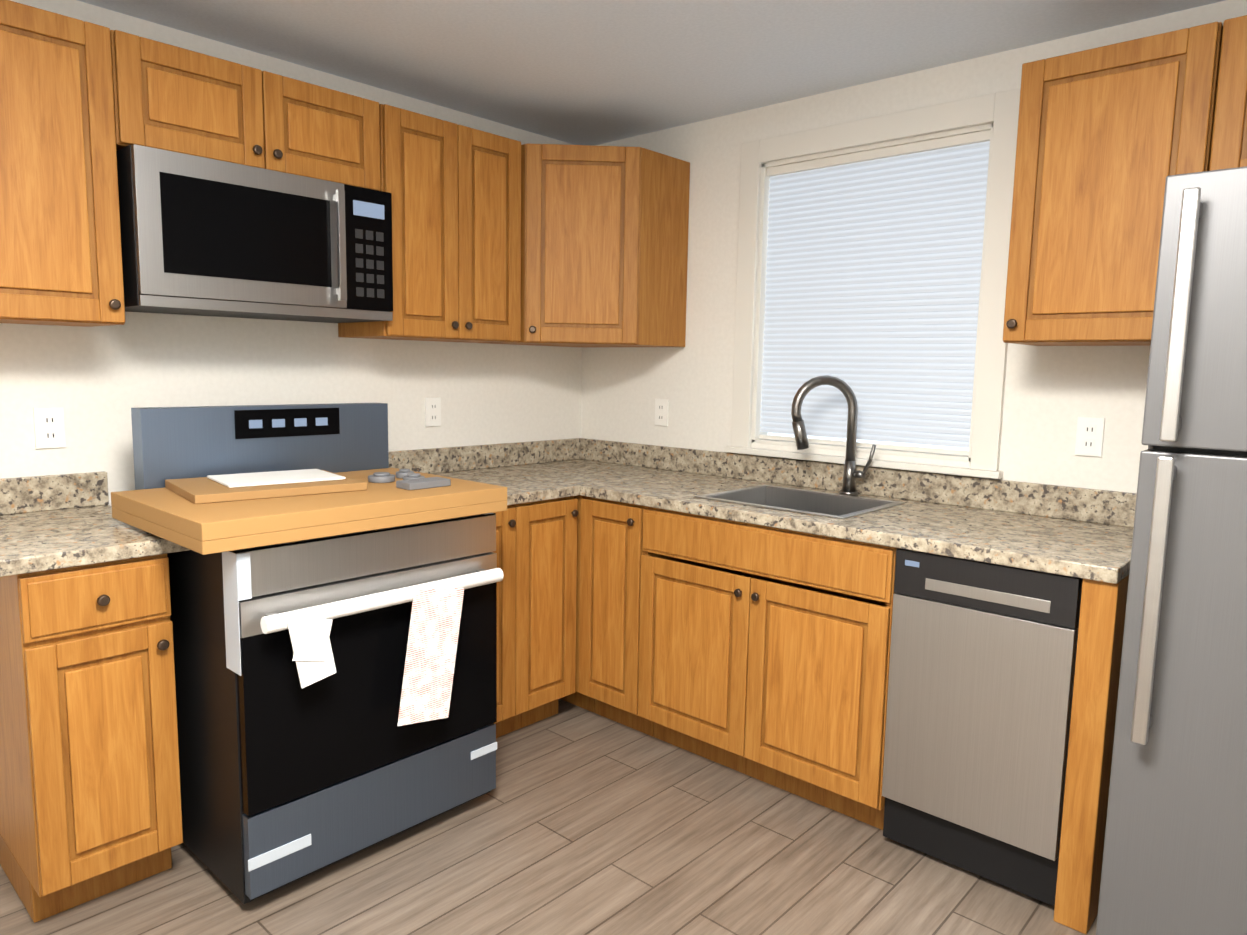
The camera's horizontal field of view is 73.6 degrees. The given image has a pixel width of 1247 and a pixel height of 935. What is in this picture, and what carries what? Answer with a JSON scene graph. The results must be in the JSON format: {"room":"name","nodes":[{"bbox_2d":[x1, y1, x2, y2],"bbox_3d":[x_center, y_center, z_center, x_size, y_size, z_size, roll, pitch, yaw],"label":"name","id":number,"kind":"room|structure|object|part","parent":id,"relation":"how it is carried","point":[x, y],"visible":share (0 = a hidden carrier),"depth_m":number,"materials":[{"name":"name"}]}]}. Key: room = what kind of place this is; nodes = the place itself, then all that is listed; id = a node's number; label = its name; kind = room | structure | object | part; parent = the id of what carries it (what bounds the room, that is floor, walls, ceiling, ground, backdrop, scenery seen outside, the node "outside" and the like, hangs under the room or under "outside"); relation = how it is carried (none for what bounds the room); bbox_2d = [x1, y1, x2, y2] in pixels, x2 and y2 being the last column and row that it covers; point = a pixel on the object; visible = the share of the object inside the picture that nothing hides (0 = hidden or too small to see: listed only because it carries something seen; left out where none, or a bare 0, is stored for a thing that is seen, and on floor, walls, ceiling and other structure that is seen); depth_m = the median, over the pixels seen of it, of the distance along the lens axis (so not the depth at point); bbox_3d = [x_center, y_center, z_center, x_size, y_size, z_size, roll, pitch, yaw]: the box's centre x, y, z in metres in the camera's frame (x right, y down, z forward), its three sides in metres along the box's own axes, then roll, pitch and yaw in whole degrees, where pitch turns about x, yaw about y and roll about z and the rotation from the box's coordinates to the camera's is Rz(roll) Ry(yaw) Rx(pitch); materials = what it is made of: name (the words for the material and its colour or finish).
{"room":"kitchen","nodes":[
{"label":"kitchen","id":0,"kind":"room"},
{"bbox_2d":[0,0,581,505],"bbox_3d":[-1.727,-0.137,2.377,0.120,2.345,4.400,7,9,42],"label":"wall","id":1,"kind":"structure","parent":0,"point":[96,382],"depth_m":2.78,"materials":[{"name":"paint"}]},
{"bbox_2d":[33,407,65,448],"bbox_3d":[-1.638,-0.113,2.379,0.008,0.115,0.072,7,9,42],"label":"outlet","id":2,"kind":"object","parent":1,"relation":"attached to","point":[49,426],"visible":1,"depth_m":2.38,"materials":[{"name":"white plastic"}]},
{"bbox_2d":[0,0,124,326],"bbox_3d":[-1.576,-0.749,2.103,0.349,0.750,0.455,7,9,42],"label":"upper cabinet","id":3,"kind":"object","parent":1,"relation":"attached to","point":[60,251],"visible":1,"depth_m":2.07,"materials":[{"name":"brown wood"}]},
{"bbox_2d":[110,30,380,190],"bbox_3d":[-1.157,-1.026,2.527,0.349,0.285,0.768,7,9,42],"label":"upper cabinet","id":4,"kind":"object","parent":1,"relation":"attached to","point":[167,97],"visible":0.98,"depth_m":2.38,"materials":[{"name":"brown wood"}]},
{"bbox_2d":[116,144,392,322],"bbox_3d":[-1.132,-0.674,2.557,0.412,0.410,0.760,7,9,42],"label":"microwave","id":5,"kind":"object","parent":4,"relation":"attached to","point":[201,236],"visible":1,"depth_m":2.38,"materials":[{"name":"silver metal"}]},
{"bbox_2d":[338,104,520,342],"bbox_3d":[-0.696,-0.848,3.062,0.349,0.750,0.588,7,9,42],"label":"upper cabinet","id":6,"kind":"object","parent":1,"relation":"attached to","point":[454,189],"visible":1,"depth_m":2.94,"materials":[{"name":"brown wood"}]},
{"bbox_2d":[425,397,440,426],"bbox_3d":[-0.761,-0.222,3.333,0.008,0.115,0.072,7,9,42],"label":"outlet","id":7,"kind":"object","parent":1,"relation":"attached to","point":[433,411],"visible":1,"depth_m":3.33,"materials":[{"name":"white plastic"}]},
{"bbox_2d":[0,699,1097,934],"bbox_3d":[-0.118,1.284,1.047,4.540,0.100,4.640,7,9,42],"label":"floor","id":8,"kind":"structure","parent":0,"point":[578,821],"depth_m":2.23,"materials":[{"name":"brown wood"}]},
{"bbox_2d":[0,554,182,922],"bbox_3d":[-1.456,0.629,2.201,0.654,0.876,0.310,7,9,42],"label":"base cabinet","id":9,"kind":"object","parent":8,"relation":"on","point":[90,799],"visible":0.96,"depth_m":1.99,"materials":[{"name":"brown wood"}]},
{"bbox_2d":[0,471,189,576],"bbox_3d":[-1.449,0.125,2.146,0.642,0.137,0.395,7,9,42],"label":"countertop","id":10,"kind":"structure","parent":9,"relation":"on","point":[49,522],"depth_m":2.14,"materials":[{"name":"stone"}]},
{"bbox_2d":[111,403,506,903],"bbox_3d":[-0.877,0.445,2.396,0.730,1.215,0.859,7,9,42],"label":"range","id":11,"kind":"object","parent":8,"relation":"on","point":[286,779],"depth_m":2.17,"materials":[{"name":"grey metal"}]},
{"bbox_2d":[165,469,366,503],"bbox_3d":[-0.995,0.044,2.322,0.440,0.030,0.340,-5,9,-39],"label":"cutting board","id":12,"kind":"object","parent":11,"relation":"on","point":[232,487],"visible":1,"depth_m":2.25,"materials":[{"name":"brown wood"}]},
{"bbox_3d":[-0.855,0.096,2.340,0.608,0.070,0.859,7,9,42],"label":"cardboard cap on the range","id":13,"kind":"part","parent":11,"relation":"part of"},
{"bbox_2d":[287,608,335,687],"bbox_3d":[-0.741,0.432,1.988,0.008,0.183,0.118,7,9,42],"label":"towel","id":14,"kind":"object","parent":11,"relation":"attached to","point":[313,658],"visible":0.96,"depth_m":1.99,"materials":[{"name":"white fabric"}]},
{"bbox_2d":[368,469,450,489],"bbox_3d":[-0.642,0.033,2.491,0.268,0.026,0.168,7,9,42],"label":"bundle","id":15,"kind":"object","parent":11,"relation":"on","point":[411,480],"visible":1,"depth_m":2.44,"materials":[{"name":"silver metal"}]},
{"bbox_2d":[397,588,463,725],"bbox_3d":[-0.518,0.507,2.249,0.005,0.381,0.214,7,9,42],"label":"towel","id":16,"kind":"object","parent":11,"relation":"hanging from","point":[431,654],"visible":1,"depth_m":2.24,"materials":[{"name":"fabric"}]},
{"bbox_2d":[493,496,577,737],"bbox_3d":[-0.601,0.532,3.132,0.654,0.876,0.598,7,9,42],"label":"base cabinet","id":17,"kind":"object","parent":8,"relation":"on","point":[536,547],"visible":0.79,"depth_m":3.00,"materials":[{"name":"brown wood"}]},
{"bbox_2d":[388,444,575,504],"bbox_3d":[-0.602,0.029,3.066,0.646,0.137,0.577,7,9,42],"label":"countertop","id":18,"kind":"structure","parent":17,"relation":"on","point":[528,475],"depth_m":3.37,"materials":[{"name":"stone"}]},
{"bbox_2d":[560,495,594,712],"bbox_3d":[-0.186,0.483,3.602,0.630,0.876,0.610,7,9,42],"label":"base cabinet","id":19,"kind":"object","parent":8,"relation":"on","point":[576,698],"visible":0.1,"depth_m":3.20,"materials":[{"name":"brown wood"}]},
{"bbox_2d":[578,496,653,735],"bbox_3d":[0.145,0.529,3.273,0.300,0.876,0.654,7,9,42],"label":"base cabinet","id":20,"kind":"object","parent":8,"relation":"on","point":[611,541],"visible":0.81,"depth_m":3.04,"materials":[{"name":"brown wood"}]},
{"bbox_2d":[638,506,897,829],"bbox_3d":[0.596,0.586,2.865,0.915,0.876,0.654,7,9,42],"label":"base cabinet","id":21,"kind":"object","parent":8,"relation":"on","point":[764,653],"visible":0.83,"depth_m":2.59,"materials":[{"name":"brown wood"}]},
{"bbox_2d":[496,375,1136,583],"bbox_3d":[0.461,-0.018,2.925,2.397,0.616,0.657,7,9,42],"label":"countertop","id":22,"kind":"structure","parent":21,"relation":"on","point":[1085,533],"depth_m":2.73,"materials":[{"name":"stone"}]},
{"bbox_2d":[694,485,904,518],"bbox_3d":[0.590,0.206,2.831,0.556,0.199,0.436,7,9,42],"label":"sink","id":23,"kind":"object","parent":22,"relation":"in","point":[843,505],"depth_m":2.95,"materials":[{"name":"silver metal"}]},
{"bbox_2d":[791,375,875,495],"bbox_3d":[0.741,-0.110,2.913,0.248,0.421,0.213,7,9,42],"label":"faucet","id":24,"kind":"object","parent":22,"relation":"on","point":[847,479],"depth_m":2.95,"materials":[{"name":"silver metal"}]},
{"bbox_2d":[882,548,1082,905],"bbox_3d":[1.108,0.653,2.403,0.460,0.873,0.599,7,9,42],"label":"dishwasher","id":25,"kind":"object","parent":8,"relation":"on","point":[981,681],"visible":0.77,"depth_m":2.17,"materials":[{"name":"silver metal"}]},
{"bbox_2d":[1053,575,1128,933],"bbox_3d":[1.318,0.676,2.231,0.075,0.876,0.627,7,9,42],"label":"cabinet end panel","id":26,"kind":"object","parent":8,"relation":"on","point":[1095,695],"visible":0.42,"depth_m":2.00,"materials":[{"name":"brown wood"}]},
{"bbox_2d":[1096,166,1246,934],"bbox_3d":[1.574,0.297,1.761,0.760,1.750,0.800,7,9,42],"label":"refrigerator","id":27,"kind":"object","parent":8,"relation":"on","point":[1174,862],"visible":1,"depth_m":1.68,"materials":[{"name":"metal"}]},
{"bbox_2d":[77,0,1225,144],"bbox_3d":[-0.073,-1.143,0.755,4.540,0.100,4.640,7,9,42],"label":"ceiling","id":28,"kind":"structure","parent":0,"point":[585,72],"depth_m":2.58,"materials":[{"name":"paint"}]},
{"bbox_2d":[581,0,1246,492],"bbox_3d":[1.428,-0.102,2.561,4.540,2.345,0.120,7,9,42],"label":"wall","id":29,"kind":"structure","parent":0,"point":[1053,394],"depth_m":3.00,"materials":[{"name":"paint"}]},
{"bbox_2d":[488,143,689,346],"bbox_3d":[-0.167,-0.882,3.420,0.644,0.750,0.645,7,9,42],"label":"upper cabinet","id":30,"kind":"object","parent":29,"relation":"attached to","point":[663,240],"depth_m":3.23,"materials":[{"name":"brown wood"}]},
{"bbox_3d":[-0.157,-0.856,3.205,0.434,0.742,0.044,1,7,-3],"label":"wall cabinet door","id":31,"kind":"part","parent":30,"relation":"part of","materials":[{"name":"brown wood"}]},
{"bbox_2d":[655,399,668,425],"bbox_3d":[0.164,-0.239,3.615,0.072,0.115,0.008,7,9,42],"label":"outlet","id":32,"kind":"object","parent":29,"relation":"attached to","point":[661,411],"visible":1,"depth_m":3.61,"materials":[{"name":"white plastic"}]},
{"bbox_2d":[724,88,1020,478],"bbox_3d":[0.862,-0.615,2.990,1.065,1.200,0.155,7,9,42],"label":"window","id":33,"kind":"structure","parent":29,"relation":"in","point":[999,111],"depth_m":2.83,"materials":[{"name":"white"}]},
{"bbox_3d":[0.902,-0.598,3.037,0.835,1.043,0.004,7,9,42],"label":"window glass pane","id":34,"kind":"part","parent":33,"relation":"part of","materials":[{"name":"white"}]},
{"bbox_2d":[759,130,990,455],"bbox_3d":[0.861,-0.594,2.992,0.829,1.039,0.038,7,9,42],"label":"window blind","id":35,"kind":"object","parent":33,"relation":"attached to","point":[873,271],"visible":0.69,"depth_m":2.95,"materials":[{"name":"white"}]},
{"bbox_2d":[1075,417,1104,456],"bbox_3d":[1.397,-0.092,2.499,0.072,0.115,0.008,7,9,42],"label":"outlet","id":36,"kind":"object","parent":29,"relation":"attached to","point":[1089,435],"visible":1,"depth_m":2.50,"materials":[{"name":"white plastic"}]},
{"bbox_2d":[1003,22,1222,345],"bbox_3d":[1.333,-0.715,2.262,0.445,0.750,0.349,7,9,42],"label":"upper cabinet","id":37,"kind":"object","parent":29,"relation":"attached to","point":[1111,138],"visible":0.85,"depth_m":2.15,"materials":[{"name":"brown wood"}]},
{"bbox_2d":[1209,15,1246,170],"bbox_3d":[1.798,-0.835,1.822,0.800,0.390,0.349,7,9,42],"label":"upper cabinet","id":38,"kind":"object","parent":29,"relation":"attached to","point":[1229,144],"visible":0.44,"depth_m":1.96,"materials":[{"name":"brown wood"}]}
]}

